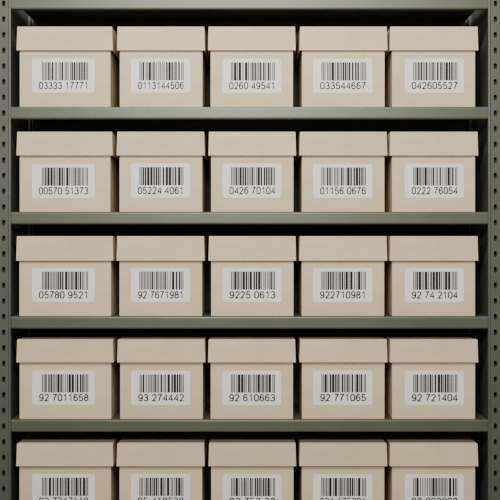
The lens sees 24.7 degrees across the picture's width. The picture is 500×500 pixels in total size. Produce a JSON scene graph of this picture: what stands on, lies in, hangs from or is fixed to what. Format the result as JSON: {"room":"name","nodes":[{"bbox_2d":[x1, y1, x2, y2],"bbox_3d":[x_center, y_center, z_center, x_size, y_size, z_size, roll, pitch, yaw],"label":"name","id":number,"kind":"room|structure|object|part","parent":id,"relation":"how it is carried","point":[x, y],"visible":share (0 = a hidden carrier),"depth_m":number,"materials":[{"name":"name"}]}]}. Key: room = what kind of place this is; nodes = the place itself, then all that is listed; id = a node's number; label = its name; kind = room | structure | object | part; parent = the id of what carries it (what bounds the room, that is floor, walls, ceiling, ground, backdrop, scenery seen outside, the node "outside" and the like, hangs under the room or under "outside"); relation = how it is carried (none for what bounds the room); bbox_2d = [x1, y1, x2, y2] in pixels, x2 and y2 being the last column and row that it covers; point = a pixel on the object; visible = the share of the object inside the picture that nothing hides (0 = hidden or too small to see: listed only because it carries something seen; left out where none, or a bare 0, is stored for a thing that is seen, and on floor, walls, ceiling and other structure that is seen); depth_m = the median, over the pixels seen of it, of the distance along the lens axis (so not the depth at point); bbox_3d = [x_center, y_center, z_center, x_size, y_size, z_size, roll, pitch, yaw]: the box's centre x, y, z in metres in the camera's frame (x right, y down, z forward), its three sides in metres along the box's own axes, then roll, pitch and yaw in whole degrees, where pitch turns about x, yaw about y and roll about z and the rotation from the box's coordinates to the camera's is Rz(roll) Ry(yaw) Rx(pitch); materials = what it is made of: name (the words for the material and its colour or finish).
{"room":"archive storage room","nodes":[
{"label":"archive storage room","id":0,"kind":"room"},
{"bbox_3d":[0.000,1.100,0.550,7.000,0.100,8.100,0,0,0],"label":"floor","id":1,"kind":"structure","parent":0,"visible":0},
{"bbox_2d":[0,0,499,499],"bbox_3d":[0.000,0.042,4.197,1.785,2.016,0.428,0,0,0],"label":"metal shelving unit","id":2,"kind":"object","parent":1,"relation":"on","point":[484,118],"visible":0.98,"depth_m":3.99,"materials":[{"name":"paint"}]},
{"bbox_2d":[16,236,118,315],"bbox_3d":[-0.648,0.092,4.175,0.339,0.280,0.366,0,0,0],"label":"storage box","id":3,"kind":"object","parent":2,"relation":"on","point":[59,275],"visible":0.84,"depth_m":4.00,"materials":[{"name":"cardboard"}]},
{"bbox_3d":[-0.648,-0.005,4.175,0.339,0.086,0.366,0,0,0],"label":"box lid","id":4,"kind":"part","parent":3,"relation":"part of","materials":[{"name":"cardboard"}]},
{"bbox_2d":[16,132,119,211],"bbox_3d":[-0.648,-0.273,4.177,0.336,0.280,0.366,0,0,0],"label":"storage box","id":5,"kind":"object","parent":2,"relation":"on","point":[60,171],"visible":0.87,"depth_m":4.00,"materials":[{"name":"cardboard"}]},
{"bbox_3d":[-0.648,-0.372,4.177,0.336,0.083,0.366,0,0,0],"label":"box lid","id":6,"kind":"part","parent":5,"relation":"part of","materials":[{"name":"cardboard"}]},
{"bbox_2d":[17,27,119,106],"bbox_3d":[-0.648,-0.641,4.176,0.336,0.280,0.366,0,0,0],"label":"storage box","id":7,"kind":"object","parent":2,"relation":"on","point":[60,66],"visible":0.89,"depth_m":4.00,"materials":[{"name":"cardboard"}]},
{"bbox_3d":[-0.648,-0.739,4.176,0.336,0.083,0.366,0,0,0],"label":"box lid","id":8,"kind":"part","parent":7,"relation":"part of","materials":[{"name":"cardboard"}]},
{"bbox_2d":[16,332,123,418],"bbox_3d":[-0.647,0.453,4.176,0.339,0.279,0.366,0,0,0],"label":"storage box","id":9,"kind":"object","parent":2,"relation":"on","point":[64,375],"visible":0.91,"depth_m":4.00,"materials":[{"name":"cardboard"}]},
{"bbox_3d":[-0.647,0.353,4.176,0.339,0.080,0.366,0,0,0],"label":"box lid","id":10,"kind":"part","parent":9,"relation":"part of","materials":[{"name":"cardboard"}]},
{"bbox_2d":[16,432,123,499],"bbox_3d":[-0.648,0.817,4.177,0.339,0.277,0.366,0,0,0],"label":"storage box","id":11,"kind":"object","parent":2,"relation":"on","point":[52,465],"visible":0.84,"depth_m":4.00,"materials":[{"name":"cardboard"}]},
{"bbox_3d":[-0.648,0.717,4.177,0.339,0.078,0.366,0,0,0],"label":"box lid","id":12,"kind":"part","parent":11,"relation":"part of","materials":[{"name":"cardboard"}]},
{"bbox_2d":[117,236,207,315],"bbox_3d":[-0.313,0.092,4.178,0.308,0.280,0.366,0,0,0],"label":"storage box","id":13,"kind":"object","parent":2,"relation":"on","point":[159,275],"visible":1,"depth_m":4.00,"materials":[{"name":"cardboard"}]},
{"bbox_3d":[-0.313,-0.005,4.178,0.308,0.086,0.366,0,0,0],"label":"box lid","id":14,"kind":"part","parent":13,"relation":"part of","materials":[{"name":"cardboard"}]},
{"bbox_2d":[117,132,207,211],"bbox_3d":[-0.312,-0.273,4.176,0.308,0.280,0.366,0,0,0],"label":"storage box","id":15,"kind":"object","parent":2,"relation":"on","point":[160,171],"visible":0.92,"depth_m":4.00,"materials":[{"name":"cardboard"}]},
{"bbox_3d":[-0.312,-0.372,4.176,0.308,0.083,0.366,0,0,0],"label":"box lid","id":16,"kind":"part","parent":15,"relation":"part of","materials":[{"name":"cardboard"}]},
{"bbox_2d":[117,432,207,499],"bbox_3d":[-0.313,0.817,4.176,0.308,0.277,0.366,0,0,0],"label":"storage box","id":17,"kind":"object","parent":2,"relation":"on","point":[152,465],"visible":0.84,"depth_m":4.00,"materials":[{"name":"cardboard"}]},
{"bbox_3d":[-0.313,0.717,4.176,0.308,0.078,0.366,0,0,0],"label":"box lid","id":18,"kind":"part","parent":17,"relation":"part of","materials":[{"name":"cardboard"}]},
{"bbox_2d":[117,332,208,418],"bbox_3d":[-0.310,0.453,4.175,0.308,0.279,0.366,0,0,0],"label":"storage box","id":19,"kind":"object","parent":2,"relation":"on","point":[163,375],"visible":0.94,"depth_m":4.00,"materials":[{"name":"cardboard"}]},
{"bbox_3d":[-0.310,0.353,4.175,0.308,0.080,0.366,0,0,0],"label":"box lid","id":20,"kind":"part","parent":19,"relation":"part of","materials":[{"name":"cardboard"}]},
{"bbox_2d":[117,27,208,106],"bbox_3d":[-0.311,-0.641,4.177,0.308,0.280,0.366,0,0,0],"label":"storage box","id":21,"kind":"object","parent":2,"relation":"on","point":[160,66],"visible":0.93,"depth_m":4.00,"materials":[{"name":"cardboard"}]},
{"bbox_3d":[-0.311,-0.739,4.177,0.308,0.083,0.366,0,0,0],"label":"box lid","id":22,"kind":"part","parent":21,"relation":"part of","materials":[{"name":"cardboard"}]},
{"bbox_3d":[-0.002,0.614,4.197,1.664,0.043,0.413,0,0,0],"label":"shelf","id":23,"kind":"part","parent":2,"relation":"part of","materials":[{"name":"metal"}]},
{"bbox_3d":[-0.002,0.254,4.197,1.664,0.043,0.413,0,0,0],"label":"shelf","id":24,"kind":"part","parent":2,"relation":"part of","materials":[{"name":"metal"}]},
{"bbox_3d":[-0.002,-0.112,4.197,1.664,0.043,0.413,0,0,0],"label":"shelf","id":25,"kind":"part","parent":2,"relation":"part of","materials":[{"name":"metal"}]},
{"bbox_3d":[-0.002,-0.479,4.197,1.664,0.043,0.413,0,0,0],"label":"shelf","id":26,"kind":"part","parent":2,"relation":"part of","materials":[{"name":"metal"}]},
{"bbox_3d":[-0.002,-0.863,4.197,1.664,0.043,0.413,0,0,0],"label":"shelf","id":27,"kind":"part","parent":2,"relation":"part of","materials":[{"name":"metal"}]},
{"bbox_2d":[208,332,295,418],"bbox_3d":[0.006,0.453,4.176,0.307,0.279,0.366,0,0,0],"label":"storage box","id":28,"kind":"object","parent":2,"relation":"on","point":[252,372],"visible":1,"depth_m":4.00,"materials":[{"name":"cardboard"}]},
{"bbox_3d":[0.006,0.353,4.176,0.307,0.080,0.366,0,0,0],"label":"box lid","id":29,"kind":"part","parent":28,"relation":"part of","materials":[{"name":"cardboard"}]},
{"bbox_2d":[208,27,295,106],"bbox_3d":[0.006,-0.641,4.176,0.307,0.280,0.366,0,0,0],"label":"storage box","id":30,"kind":"object","parent":2,"relation":"on","point":[251,66],"visible":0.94,"depth_m":4.00,"materials":[{"name":"cardboard"}]},
{"bbox_3d":[0.006,-0.739,4.176,0.307,0.083,0.366,0,0,0],"label":"box lid","id":31,"kind":"part","parent":30,"relation":"part of","materials":[{"name":"cardboard"}]},
{"bbox_2d":[208,132,295,211],"bbox_3d":[0.008,-0.273,4.177,0.307,0.280,0.366,0,0,0],"label":"storage box","id":32,"kind":"object","parent":2,"relation":"on","point":[251,171],"visible":0.91,"depth_m":4.00,"materials":[{"name":"cardboard"}]},
{"bbox_3d":[0.008,-0.372,4.177,0.307,0.083,0.366,0,0,0],"label":"box lid","id":33,"kind":"part","parent":32,"relation":"part of","materials":[{"name":"cardboard"}]},
{"bbox_2d":[208,236,295,315],"bbox_3d":[0.008,0.092,4.178,0.307,0.280,0.366,0,0,0],"label":"storage box","id":34,"kind":"object","parent":2,"relation":"on","point":[251,275],"visible":1,"depth_m":4.00,"materials":[{"name":"cardboard"}]},
{"bbox_3d":[0.008,-0.005,4.178,0.307,0.086,0.366,0,0,0],"label":"box lid","id":35,"kind":"part","parent":34,"relation":"part of","materials":[{"name":"cardboard"}]},
{"bbox_2d":[208,432,295,499],"bbox_3d":[0.008,0.817,4.176,0.307,0.277,0.366,0,0,0],"label":"storage box","id":36,"kind":"object","parent":2,"relation":"on","point":[244,465],"visible":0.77,"depth_m":4.00,"materials":[{"name":"cardboard"}]},
{"bbox_3d":[0.008,0.717,4.176,0.307,0.078,0.366,0,0,0],"label":"box lid","id":37,"kind":"part","parent":36,"relation":"part of","materials":[{"name":"cardboard"}]},
{"bbox_2d":[295,332,386,418],"bbox_3d":[0.327,0.453,4.178,0.308,0.279,0.366,0,0,0],"label":"storage box","id":38,"kind":"object","parent":2,"relation":"on","point":[341,375],"visible":1,"depth_m":4.00,"materials":[{"name":"cardboard"}]},
{"bbox_3d":[0.327,0.353,4.178,0.308,0.080,0.366,0,0,0],"label":"box lid","id":39,"kind":"part","parent":38,"relation":"part of","materials":[{"name":"cardboard"}]},
{"bbox_2d":[295,132,386,211],"bbox_3d":[0.327,-0.273,4.178,0.308,0.280,0.366,0,0,0],"label":"storage box","id":40,"kind":"object","parent":2,"relation":"on","point":[338,171],"visible":0.92,"depth_m":4.00,"materials":[{"name":"cardboard"}]},
{"bbox_3d":[0.327,-0.372,4.178,0.308,0.083,0.366,0,0,0],"label":"box lid","id":41,"kind":"part","parent":40,"relation":"part of","materials":[{"name":"cardboard"}]},
{"bbox_2d":[295,432,386,499],"bbox_3d":[0.326,0.817,4.178,0.308,0.277,0.366,0,0,0],"label":"storage box","id":42,"kind":"object","parent":2,"relation":"on","point":[331,465],"visible":0.84,"depth_m":4.00,"materials":[{"name":"cardboard"}]},
{"bbox_3d":[0.326,0.717,4.178,0.308,0.078,0.366,0,0,0],"label":"box lid","id":43,"kind":"part","parent":42,"relation":"part of","materials":[{"name":"cardboard"}]},
{"bbox_2d":[295,27,387,106],"bbox_3d":[0.327,-0.641,4.176,0.308,0.280,0.366,0,0,0],"label":"storage box","id":44,"kind":"object","parent":2,"relation":"on","point":[337,66],"visible":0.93,"depth_m":4.00,"materials":[{"name":"cardboard"}]},
{"bbox_3d":[0.327,-0.739,4.176,0.308,0.083,0.366,0,0,0],"label":"box lid","id":45,"kind":"part","parent":44,"relation":"part of","materials":[{"name":"cardboard"}]},
{"bbox_2d":[296,236,386,315],"bbox_3d":[0.326,0.092,4.178,0.308,0.280,0.366,0,0,0],"label":"storage box","id":46,"kind":"object","parent":2,"relation":"on","point":[338,275],"visible":0.95,"depth_m":4.00,"materials":[{"name":"cardboard"}]},
{"bbox_3d":[0.326,-0.005,4.178,0.308,0.086,0.366,0,0,0],"label":"box lid","id":47,"kind":"part","parent":46,"relation":"part of","materials":[{"name":"cardboard"}]},
{"bbox_2d":[379,332,477,418],"bbox_3d":[0.643,0.453,4.177,0.309,0.279,0.366,0,0,0],"label":"storage box","id":48,"kind":"object","parent":2,"relation":"on","point":[429,375],"visible":0.92,"depth_m":4.00,"materials":[{"name":"cardboard"}]},
{"bbox_3d":[0.643,0.353,4.177,0.309,0.080,0.366,0,0,0],"label":"box lid","id":49,"kind":"part","parent":48,"relation":"part of","materials":[{"name":"cardboard"}]},
{"bbox_2d":[379,432,477,499],"bbox_3d":[0.643,0.817,4.177,0.309,0.277,0.366,0,0,0],"label":"storage box","id":50,"kind":"object","parent":2,"relation":"on","point":[420,465],"visible":0.8,"depth_m":4.00,"materials":[{"name":"cardboard"}]},
{"bbox_3d":[0.643,0.717,4.177,0.309,0.078,0.366,0,0,0],"label":"box lid","id":51,"kind":"part","parent":50,"relation":"part of","materials":[{"name":"cardboard"}]},
{"bbox_2d":[384,132,477,211],"bbox_3d":[0.643,-0.273,4.177,0.309,0.280,0.366,0,0,0],"label":"storage box","id":52,"kind":"object","parent":2,"relation":"on","point":[424,171],"visible":0.79,"depth_m":4.00,"materials":[{"name":"cardboard"}]},
{"bbox_3d":[0.643,-0.372,4.177,0.309,0.083,0.366,0,0,0],"label":"box lid","id":53,"kind":"part","parent":52,"relation":"part of","materials":[{"name":"cardboard"}]},
{"bbox_2d":[384,236,477,315],"bbox_3d":[0.644,0.092,4.178,0.309,0.280,0.366,0,0,0],"label":"storage box","id":54,"kind":"object","parent":2,"relation":"on","point":[424,275],"visible":0.87,"depth_m":4.00,"materials":[{"name":"cardboard"}]},
{"bbox_3d":[0.644,-0.005,4.178,0.309,0.086,0.366,0,0,0],"label":"box lid","id":55,"kind":"part","parent":54,"relation":"part of","materials":[{"name":"cardboard"}]},
{"bbox_2d":[385,27,477,106],"bbox_3d":[0.643,-0.641,4.176,0.309,0.280,0.366,0,0,0],"label":"storage box","id":56,"kind":"object","parent":2,"relation":"on","point":[425,66],"visible":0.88,"depth_m":4.00,"materials":[{"name":"cardboard"}]},
{"bbox_3d":[0.643,-0.739,4.176,0.309,0.083,0.366,0,0,0],"label":"box lid","id":57,"kind":"part","parent":56,"relation":"part of","materials":[{"name":"cardboard"}]}
]}

